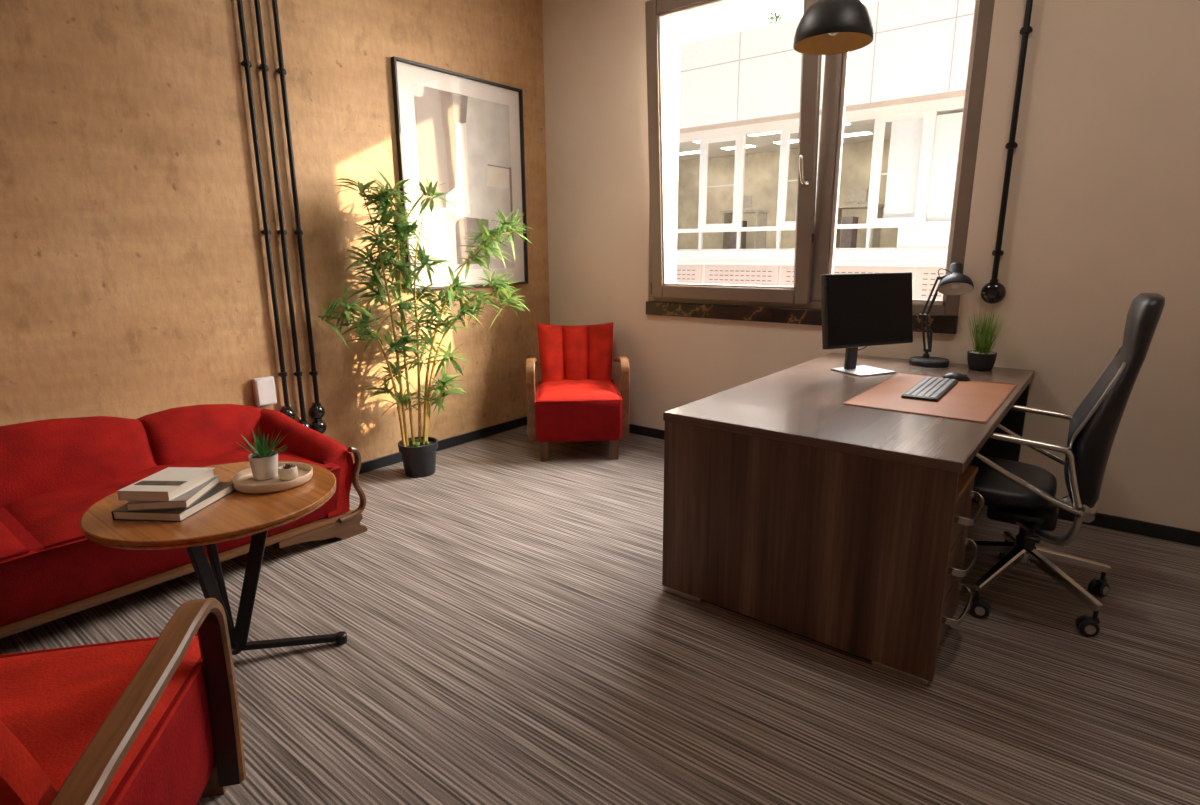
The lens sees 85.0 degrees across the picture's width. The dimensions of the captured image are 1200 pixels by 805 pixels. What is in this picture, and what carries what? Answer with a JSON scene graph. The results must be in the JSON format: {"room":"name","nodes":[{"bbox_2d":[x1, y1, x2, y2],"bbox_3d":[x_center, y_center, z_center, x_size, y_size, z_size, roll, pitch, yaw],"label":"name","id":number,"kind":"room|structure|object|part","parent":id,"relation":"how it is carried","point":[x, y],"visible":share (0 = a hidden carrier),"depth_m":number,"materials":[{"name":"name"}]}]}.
{"room":"private office","nodes":[
{"label":"private office","id":0,"kind":"room"},
{"bbox_2d":[0,0,549,462],"bbox_3d":[-2.117,-0.999,3.166,0.200,3.250,5.940,10,16,37],"label":"wall","id":1,"kind":"structure","parent":0,"point":[135,281],"depth_m":3.27,"materials":[{"name":"paint"}]},
{"bbox_2d":[252,376,276,405],"bbox_3d":[-1.821,-0.061,3.556,0.046,0.150,0.104,10,16,37],"label":"wall socket","id":2,"kind":"object","parent":1,"relation":"attached to","point":[264,391],"visible":1,"depth_m":3.53,"materials":[{"name":"white plastic"}]},
{"bbox_2d":[237,0,294,419],"bbox_3d":[-1.760,-1.261,3.364,0.050,2.833,0.090,10,16,37],"label":"conduit pipe","id":3,"kind":"object","parent":1,"relation":"attached to","point":[286,409],"visible":0.84,"depth_m":3.41,"materials":[{"name":"black metal"}]},
{"bbox_2d":[254,0,311,428],"bbox_3d":[-1.707,-1.229,3.441,0.050,2.930,0.090,10,16,37],"label":"conduit pipe","id":4,"kind":"object","parent":1,"relation":"attached to","point":[263,66],"visible":0.82,"depth_m":3.48,"materials":[{"name":"black metal"}]},
{"bbox_2d":[272,0,326,433],"bbox_3d":[-1.651,-1.241,3.512,0.050,2.940,0.090,10,16,37],"label":"conduit pipe","id":5,"kind":"object","parent":1,"relation":"attached to","point":[317,411],"visible":0.98,"depth_m":3.57,"materials":[{"name":"black metal"}]},
{"bbox_2d":[359,416,526,473],"bbox_3d":[-2.066,0.577,3.406,0.014,0.070,5.400,10,16,37],"label":"baseboard","id":6,"kind":"structure","parent":1,"relation":"attached to","point":[394,458],"depth_m":4.68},
{"bbox_2d":[391,56,527,290],"bbox_3d":[-0.895,-1.480,4.446,0.036,1.370,1.073,10,16,37],"label":"framed picture","id":7,"kind":"object","parent":1,"relation":"attached to","point":[465,133],"visible":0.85,"depth_m":4.39,"materials":[{"name":"paper"}]},
{"bbox_2d":[413,84,514,269],"bbox_3d":[-0.893,-1.484,4.459,0.002,1.125,0.810,10,16,37],"label":"print","id":8,"kind":"object","parent":7,"relation":"attached to","point":[463,141],"depth_m":4.41,"materials":[{"name":"paper"}]},
{"bbox_2d":[0,425,1199,804],"bbox_3d":[-0.064,0.993,1.975,5.400,0.120,5.940,10,16,37],"label":"floor","id":9,"kind":"structure","parent":0,"point":[515,636],"depth_m":2.15,"materials":[{"name":"carpet"}]},
{"bbox_2d":[0,598,245,804],"bbox_3d":[-1.141,0.687,1.184,0.684,0.847,0.910,-3,13,-12],"label":"armchair","id":10,"kind":"object","parent":9,"relation":"on","point":[152,720],"visible":1,"depth_m":1.35,"materials":[{"name":"red fabric"}]},
{"bbox_3d":[-1.081,0.558,0.863,0.554,0.452,0.330,-3,13,-12],"label":"backrest","id":11,"kind":"part","parent":10,"relation":"part of","materials":[{"name":"red fabric"}]},
{"bbox_2d":[0,636,200,804],"bbox_3d":[-1.159,0.659,1.263,0.550,0.042,0.700,-3,13,-12],"label":"seat cushion","id":12,"kind":"object","parent":10,"relation":"on","point":[55,701],"depth_m":1.37,"materials":[{"name":"red fabric"}]},
{"bbox_3d":[-0.995,0.928,1.683,0.060,0.150,0.060,-3,13,-12],"label":"leg","id":13,"kind":"part","parent":10,"relation":"part of","materials":[{"name":"brown wood"}]},
{"bbox_2d":[0,404,366,638],"bbox_3d":[-2.212,0.494,2.438,0.873,0.672,2.522,10,16,37],"label":"sofa","id":14,"kind":"object","parent":9,"relation":"on","point":[52,471],"visible":0.64,"depth_m":2.71,"materials":[{"name":"red fabric"}]},
{"bbox_2d":[0,521,37,563],"bbox_3d":[-2.482,0.545,1.956,0.703,0.024,1.120,10,16,37],"label":"seat cushion","id":15,"kind":"object","parent":14,"relation":"on","point":[17,544],"depth_m":2.22,"materials":[{"name":"fabric"}]},
{"bbox_3d":[-2.445,0.391,2.623,0.255,0.552,1.130,10,16,37],"label":"backrest","id":16,"kind":"part","parent":14,"relation":"part of","materials":[{"name":"fabric"}]},
{"bbox_3d":[-2.199,0.575,2.440,0.772,0.272,2.240,10,16,37],"label":"seat","id":17,"kind":"part","parent":14,"relation":"part of","materials":[{"name":"red fabric"}]},
{"bbox_2d":[4,446,336,551],"bbox_3d":[-1.802,0.346,2.797,0.703,0.024,1.080,10,16,37],"label":"seat cushion","id":18,"kind":"object","parent":14,"relation":"on","point":[46,519],"depth_m":2.61,"materials":[{"name":"fabric"}]},
{"bbox_3d":[-1.967,0.755,2.302,0.072,0.036,2.330,10,16,37],"label":"rail","id":19,"kind":"part","parent":14,"relation":"part of","materials":[{"name":"brown wood"}]},
{"bbox_3d":[-1.921,0.260,3.276,0.255,0.506,0.565,10,16,37],"label":"backrest","id":20,"kind":"part","parent":14,"relation":"part of","materials":[{"name":"fabric"}]},
{"bbox_3d":[-1.536,0.279,3.329,0.749,0.424,0.173,9,16,34],"label":"arm","id":21,"kind":"part","parent":14,"relation":"part of","materials":[{"name":"fabric"}]},
{"bbox_3d":[-1.204,0.390,3.152,0.034,0.353,0.146,10,16,37],"label":"arm trim","id":22,"kind":"part","parent":14,"relation":"part of","materials":[{"name":"brown wood"}]},
{"bbox_2d":[80,460,346,654],"bbox_3d":[-1.231,0.585,2.174,0.727,0.600,0.704,10,16,37],"label":"coffee table","id":23,"kind":"object","parent":9,"relation":"on","point":[236,515],"visible":0.6,"depth_m":2.03,"materials":[{"name":"brown wood"}]},
{"bbox_2d":[111,482,235,521],"bbox_3d":[-1.299,0.300,2.015,0.210,0.027,0.258,1,13,5],"label":"book","id":24,"kind":"object","parent":23,"relation":"on","point":[221,490],"visible":0.57,"depth_m":1.90,"materials":[{"name":"grey paper"}]},
{"bbox_2d":[125,475,220,510],"bbox_3d":[-1.302,0.275,2.011,0.165,0.024,0.228,-2,13,-7],"label":"book","id":25,"kind":"object","parent":24,"relation":"on","point":[187,499],"visible":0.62,"depth_m":1.91,"materials":[{"name":"grey paper"}]},
{"bbox_2d":[117,467,215,500],"bbox_3d":[-1.320,0.247,2.007,0.155,0.031,0.215,0,13,3],"label":"book","id":26,"kind":"object","parent":25,"relation":"on","point":[167,484],"visible":1,"depth_m":1.96,"materials":[{"name":"white paper"}]},
{"bbox_2d":[231,462,312,493],"bbox_3d":[-1.101,0.252,2.208,0.247,0.031,0.247,10,16,37],"label":"round tray","id":27,"kind":"object","parent":23,"relation":"on","point":[245,481],"visible":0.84,"depth_m":2.17,"materials":[{"name":"beige wood"}]},
{"bbox_2d":[236,427,287,479],"bbox_3d":[-1.129,0.166,2.216,0.172,0.176,0.193,0,13,3],"label":"succulent plant","id":28,"kind":"object","parent":27,"relation":"on","point":[263,462],"visible":1,"depth_m":2.19,"materials":[{"name":"green plant"}]},
{"bbox_3d":[-1.137,0.214,2.220,0.091,0.081,0.091,10,16,37],"label":"pot","id":29,"kind":"part","parent":28,"relation":"part of","materials":[{"name":"ceramic"}]},
{"bbox_2d":[278,463,297,479],"bbox_3d":[-1.054,0.232,2.210,0.062,0.050,0.062,10,16,37],"label":"candle","id":30,"kind":"object","parent":27,"relation":"on","point":[289,471],"visible":1,"depth_m":2.19,"materials":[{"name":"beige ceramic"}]},
{"bbox_2d":[318,170,531,477],"bbox_3d":[-0.967,-0.469,4.012,1.371,1.821,0.489,-9,15,-32],"label":"bamboo plant","id":31,"kind":"object","parent":9,"relation":"on","point":[418,453],"visible":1,"depth_m":3.92,"materials":[{"name":"green plant"}]},
{"bbox_3d":[-1.129,0.344,4.090,0.242,0.204,0.242,10,16,37],"label":"pot","id":32,"kind":"part","parent":31,"relation":"part of","materials":[{"name":"plastic"}]},
{"bbox_2d":[526,322,629,460],"bbox_3d":[-0.159,-0.104,4.572,0.684,0.847,0.750,-1,13,-3],"label":"armchair","id":33,"kind":"object","parent":9,"relation":"on","point":[576,398],"visible":1,"depth_m":4.35,"materials":[{"name":"red fabric"}]},
{"bbox_3d":[-0.472,-0.063,4.608,0.060,0.548,0.577,-1,13,-3],"label":"armrest","id":34,"kind":"part","parent":33,"relation":"part of","materials":[{"name":"brown wood"}]},
{"bbox_3d":[-0.369,0.310,4.334,0.060,0.150,0.060,-1,13,-3],"label":"leg","id":35,"kind":"part","parent":33,"relation":"part of","materials":[{"name":"brown wood"}]},
{"bbox_3d":[-0.174,-0.350,4.760,0.554,0.452,0.273,-1,13,-3],"label":"backrest","id":36,"kind":"part","parent":33,"relation":"part of","materials":[{"name":"red fabric"}]},
{"bbox_2d":[537,379,619,399],"bbox_3d":[-0.155,-0.101,4.516,0.550,0.042,0.600,-1,13,-3],"label":"seat cushion","id":37,"kind":"object","parent":33,"relation":"on","point":[547,389],"depth_m":4.38,"materials":[{"name":"red fabric"}]},
{"bbox_3d":[-0.155,0.048,4.567,0.568,0.283,0.660,-1,13,-3],"label":"seat","id":38,"kind":"part","parent":33,"relation":"part of","materials":[{"name":"red fabric"}]},
{"bbox_3d":[0.094,0.301,4.361,0.060,0.150,0.060,-1,13,-3],"label":"leg","id":39,"kind":"part","parent":33,"relation":"part of","materials":[{"name":"brown wood"}]},
{"bbox_3d":[0.150,-0.075,4.644,0.060,0.548,0.577,-1,13,-3],"label":"armrest","id":40,"kind":"part","parent":33,"relation":"part of","materials":[{"name":"brown wood"}]},
{"bbox_2d":[662,353,1034,685],"bbox_3d":[1.221,0.303,2.989,1.024,0.750,1.857,10,16,37],"label":"office desk","id":41,"kind":"object","parent":9,"relation":"on","point":[788,505],"visible":0.84,"depth_m":2.27,"materials":[{"name":"brown wood"}]},
{"bbox_3d":[0.655,0.473,2.298,1.010,0.694,0.028,10,16,37],"label":"gable panel","id":42,"kind":"part","parent":41,"relation":"part of","materials":[{"name":"brown wood"}]},
{"bbox_2d":[821,272,912,376],"bbox_3d":[1.282,-0.391,3.234,0.550,0.489,0.210,-6,14,-23],"label":"monitor","id":43,"kind":"object","parent":41,"relation":"on","point":[864,310],"visible":1,"depth_m":3.15,"materials":[{"name":"black plastic"}]},
{"bbox_3d":[1.307,-0.452,3.157,0.536,0.325,0.048,-6,14,-23],"label":"display panel","id":44,"kind":"part","parent":43,"relation":"part of","materials":[{"name":"black plastic"}]},
{"bbox_2d":[843,372,1016,422],"bbox_3d":[1.424,-0.039,2.783,0.504,0.006,0.850,10,16,37],"label":"desk mat","id":45,"kind":"object","parent":41,"relation":"on","point":[977,401],"visible":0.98,"depth_m":2.66,"materials":[{"name":"beige leather"}]},
{"bbox_2d":[901,377,957,401],"bbox_3d":[1.442,-0.064,2.850,0.136,0.016,0.490,9,16,36],"label":"keyboard","id":46,"kind":"object","parent":45,"relation":"on","point":[929,388],"visible":1,"depth_m":2.80,"materials":[{"name":"black plastic"}]},
{"bbox_2d":[942,372,969,380],"bbox_3d":[1.664,-0.123,3.059,0.112,0.034,0.066,3,13,14],"label":"computer mouse","id":47,"kind":"object","parent":45,"relation":"on","point":[958,376],"visible":0.92,"depth_m":3.04,"materials":[{"name":"black plastic"}]},
{"bbox_2d":[909,262,973,366],"bbox_3d":[1.775,-0.459,3.421,0.274,0.532,0.200,10,16,37],"label":"desk lamp","id":48,"kind":"object","parent":41,"relation":"on","point":[955,282],"visible":1,"depth_m":3.42,"materials":[{"name":"black metal"}]},
{"bbox_3d":[1.738,-0.372,3.496,0.077,0.200,0.022,10,16,37],"label":"arm","id":49,"kind":"part","parent":48,"relation":"part of"},
{"bbox_3d":[1.750,-0.557,3.450,0.089,0.212,0.020,10,16,37],"label":"arm","id":50,"kind":"part","parent":48,"relation":"part of"},
{"bbox_3d":[1.832,-0.615,3.373,0.051,0.062,0.053,10,16,37],"label":"lamp bulb","id":51,"kind":"part","parent":48,"relation":"part of","materials":[{"name":"white glass"}]},
{"bbox_3d":[1.831,-0.631,3.362,0.163,0.170,0.158,10,16,37],"label":"lamp shade","id":52,"kind":"part","parent":48,"relation":"part of","materials":[{"name":"black metal"}]},
{"bbox_2d":[958,307,1018,370],"bbox_3d":[1.910,-0.327,3.278,0.282,0.337,0.248,-2,13,-6],"label":"grass plant","id":53,"kind":"object","parent":41,"relation":"on","point":[981,358],"visible":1,"depth_m":3.28,"materials":[{"name":"plant"}]},
{"bbox_3d":[1.938,-0.211,3.329,0.132,0.088,0.132,10,16,37],"label":"pot","id":54,"kind":"part","parent":53,"relation":"part of","materials":[{"name":"ceramic"}]},
{"bbox_3d":[1.801,0.147,3.669,0.950,0.694,0.028,10,16,37],"label":"gable panel","id":55,"kind":"part","parent":41,"relation":"part of","materials":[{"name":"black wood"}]},
{"bbox_2d":[938,465,983,647],"bbox_3d":[1.012,0.524,2.353,0.578,0.607,0.410,10,16,37],"label":"drawer unit","id":56,"kind":"object","parent":9,"relation":"on","point":[962,520],"visible":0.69,"depth_m":2.19,"materials":[{"name":"brown wood"}]},
{"bbox_3d":[1.192,0.707,2.251,0.018,0.165,0.394,10,16,37],"label":"drawer","id":57,"kind":"part","parent":56,"relation":"part of","materials":[{"name":"brown wood"}]},
{"bbox_3d":[1.191,0.537,2.212,0.018,0.165,0.394,10,16,37],"label":"drawer","id":58,"kind":"part","parent":56,"relation":"part of","materials":[{"name":"brown wood"}]},
{"bbox_3d":[1.218,0.693,2.226,0.054,0.044,0.281,10,16,37],"label":"handle","id":59,"kind":"part","parent":56,"relation":"part of","materials":[{"name":"metal"}]},
{"bbox_3d":[1.189,0.366,2.172,0.018,0.165,0.394,10,16,37],"label":"drawer","id":60,"kind":"part","parent":56,"relation":"part of","materials":[{"name":"brown wood"}]},
{"bbox_3d":[1.217,0.522,2.187,0.054,0.044,0.281,10,16,37],"label":"handle","id":61,"kind":"part","parent":56,"relation":"part of","materials":[{"name":"metal"}]},
{"bbox_3d":[0.992,0.236,2.302,0.530,0.022,0.410,10,16,37],"label":"panel","id":62,"kind":"part","parent":56,"relation":"part of","materials":[{"name":"brown wood"}]},
{"bbox_3d":[1.216,0.352,2.147,0.054,0.044,0.281,10,16,37],"label":"handle","id":63,"kind":"part","parent":56,"relation":"part of","materials":[{"name":"metal"}]},
{"bbox_2d":[966,293,1164,636],"bbox_3d":[1.641,0.176,2.546,0.696,1.190,0.641,9,16,35],"label":"office chair","id":64,"kind":"object","parent":9,"relation":"on","point":[1021,494],"visible":0.85,"depth_m":2.35,"materials":[{"name":"black leather"}]},
{"bbox_3d":[1.552,0.593,2.725,0.302,0.102,0.041,10,17,39],"label":"leg","id":65,"kind":"part","parent":64,"relation":"part of","materials":[{"name":"metal"}]},
{"bbox_3d":[1.537,0.640,2.522,0.302,0.102,0.041,-8,15,-31],"label":"leg","id":66,"kind":"part","parent":64,"relation":"part of","materials":[{"name":"metal"}]},
{"bbox_3d":[1.755,0.580,2.773,0.041,0.102,0.302,5,14,22],"label":"leg","id":67,"kind":"part","parent":64,"relation":"part of","materials":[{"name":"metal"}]},
{"bbox_2d":[969,456,1056,507],"bbox_3d":[1.553,0.301,2.640,0.478,0.069,0.478,9,16,35],"label":"seat cushion","id":68,"kind":"object","parent":64,"relation":"on","point":[997,490],"depth_m":2.47,"materials":[{"name":"black leather"}]},
{"bbox_3d":[1.451,0.230,2.350,0.482,0.255,0.034,9,16,35],"label":"armrest","id":69,"kind":"part","parent":64,"relation":"part of","materials":[{"name":"metal"}]},
{"bbox_3d":[1.776,0.128,2.781,0.482,0.255,0.034,9,16,35],"label":"armrest","id":70,"kind":"part","parent":64,"relation":"part of","materials":[{"name":"metal"}]},
{"bbox_3d":[1.730,0.656,2.445,0.041,0.102,0.302,-4,13,-13],"label":"leg","id":71,"kind":"part","parent":64,"relation":"part of","materials":[{"name":"metal"}]},
{"bbox_3d":[1.865,0.620,2.600,0.302,0.102,0.041,1,13,4],"label":"leg","id":72,"kind":"part","parent":64,"relation":"part of","materials":[{"name":"metal"}]},
{"bbox_3d":[1.823,0.339,2.446,0.068,0.079,0.584,9,16,35],"label":"rail","id":73,"kind":"part","parent":64,"relation":"part of","materials":[{"name":"metal"}]},
{"bbox_3d":[1.934,-0.061,2.555,0.014,0.327,0.119,-13,18,-42],"label":"trim","id":74,"kind":"part","parent":64,"relation":"part of","materials":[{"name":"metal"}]},
{"bbox_3d":[1.667,0.022,2.200,0.119,0.327,0.014,6,14,26],"label":"trim","id":75,"kind":"part","parent":64,"relation":"part of","materials":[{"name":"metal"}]},
{"bbox_3d":[1.831,-0.014,2.356,0.196,0.735,0.496,9,16,35],"label":"backrest","id":76,"kind":"part","parent":64,"relation":"part of","materials":[{"name":"black leather"}]},
{"bbox_2d":[542,0,1199,531],"bbox_3d":[1.661,-1.157,3.739,5.000,3.250,0.350,10,16,37],"label":"wall","id":77,"kind":"structure","parent":0,"point":[1103,208],"depth_m":3.21,"materials":[{"name":"beige paint"}]},
{"bbox_2d":[645,0,994,333],"bbox_3d":[1.175,-1.503,3.942,1.991,2.022,0.496,10,16,37],"label":"window","id":78,"kind":"structure","parent":77,"relation":"in","point":[816,226],"depth_m":3.83,"materials":[{"name":"brown metal"}]},
{"bbox_3d":[0.781,-1.557,4.038,1.125,1.845,0.058,10,20,37],"label":"sash frame","id":79,"kind":"part","parent":78,"relation":"part of","materials":[{"name":"brown wood"}]},
{"bbox_3d":[1.220,-0.574,4.208,1.991,0.092,0.370,10,16,37],"label":"sill","id":80,"kind":"part","parent":78,"relation":"part of","materials":[{"name":"stone"}]},
{"bbox_3d":[1.162,-1.319,3.729,0.049,0.177,0.049,10,20,37],"label":"handle","id":81,"kind":"part","parent":78,"relation":"part of","materials":[{"name":"metal"}]},
{"bbox_2d":[629,424,1199,546],"bbox_3d":[1.564,0.426,3.954,4.986,0.070,0.014,10,16,37],"label":"baseboard","id":82,"kind":"structure","parent":77,"relation":"attached to","point":[1190,537],"depth_m":3.17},
{"bbox_2d":[981,0,1032,303],"bbox_3d":[1.997,-1.565,3.108,0.112,2.176,0.051,10,16,37],"label":"conduit pipe","id":83,"kind":"object","parent":77,"relation":"attached to","point":[993,292],"visible":1,"depth_m":3.19,"materials":[{"name":"black metal"}]},
{"bbox_3d":[-0.086,-2.290,1.215,5.400,0.120,5.940,10,16,37],"label":"ceiling","id":84,"kind":"structure","parent":0,"visible":0},
{"bbox_2d":[793,0,873,54],"bbox_3d":[0.930,-1.973,2.508,0.304,1.095,0.304,10,16,37],"label":"pendant lamp","id":85,"kind":"object","parent":84,"relation":"hanging from","point":[828,27],"visible":1,"depth_m":2.53,"materials":[{"name":"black metal"}]},
{"label":"outside","id":86,"kind":"structure","parent":0,"visible":0},
{"bbox_3d":[9.016,0.392,17.783,60.000,0.200,29.640,10,16,37],"label":"ground","id":87,"kind":"structure","parent":86,"visible":0},
{"bbox_2d":[676,0,974,299],"bbox_3d":[5.349,-4.399,17.743,25.400,9.200,5.504,10,16,37],"label":"building","id":88,"kind":"structure","parent":87,"relation":"on","point":[739,103],"depth_m":14.72,"materials":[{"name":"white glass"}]},
{"bbox_3d":[3.055,-5.502,16.460,0.990,2.160,0.185,10,16,37],"label":"opening sash","id":89,"kind":"part","parent":88,"relation":"part of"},
{"bbox_2d":[720,195,769,250],"bbox_3d":[3.820,-4.706,17.341,1.100,1.440,0.700,10,16,37],"label":"workstation","id":90,"kind":"object","parent":88,"relation":"in","point":[728,239],"visible":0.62,"depth_m":17.25,"materials":[{"name":"beige"}]},
{"bbox_2d":[765,12,784,24],"bbox_3d":[3.944,-8.538,14.636,0.465,0.285,0.516,10,16,37],"label":"shrub","id":91,"kind":"object","parent":88,"relation":"on","point":[776,16],"visible":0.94,"depth_m":14.59,"materials":[{"name":"green plant"}]},
{"bbox_3d":[4.787,-5.206,15.127,1.120,2.160,0.185,10,16,37],"label":"opening sash","id":92,"kind":"part","parent":88,"relation":"part of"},
{"bbox_2d":[676,265,945,299],"bbox_3d":[3.861,-2.830,16.156,25.000,1.080,0.060,10,16,37],"label":"vent grille","id":93,"kind":"object","parent":88,"relation":"attached to","point":[924,277],"depth_m":15.78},
{"bbox_2d":[835,188,884,249],"bbox_3d":[6.098,-4.316,15.589,1.100,1.440,0.700,10,16,37],"label":"workstation","id":94,"kind":"object","parent":88,"relation":"in","point":[848,236],"visible":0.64,"depth_m":15.45,"materials":[{"name":"beige"}]},
{"bbox_3d":[6.382,-4.933,13.901,0.980,2.160,0.185,10,16,37],"label":"opening sash","id":95,"kind":"part","parent":88,"relation":"part of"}
]}

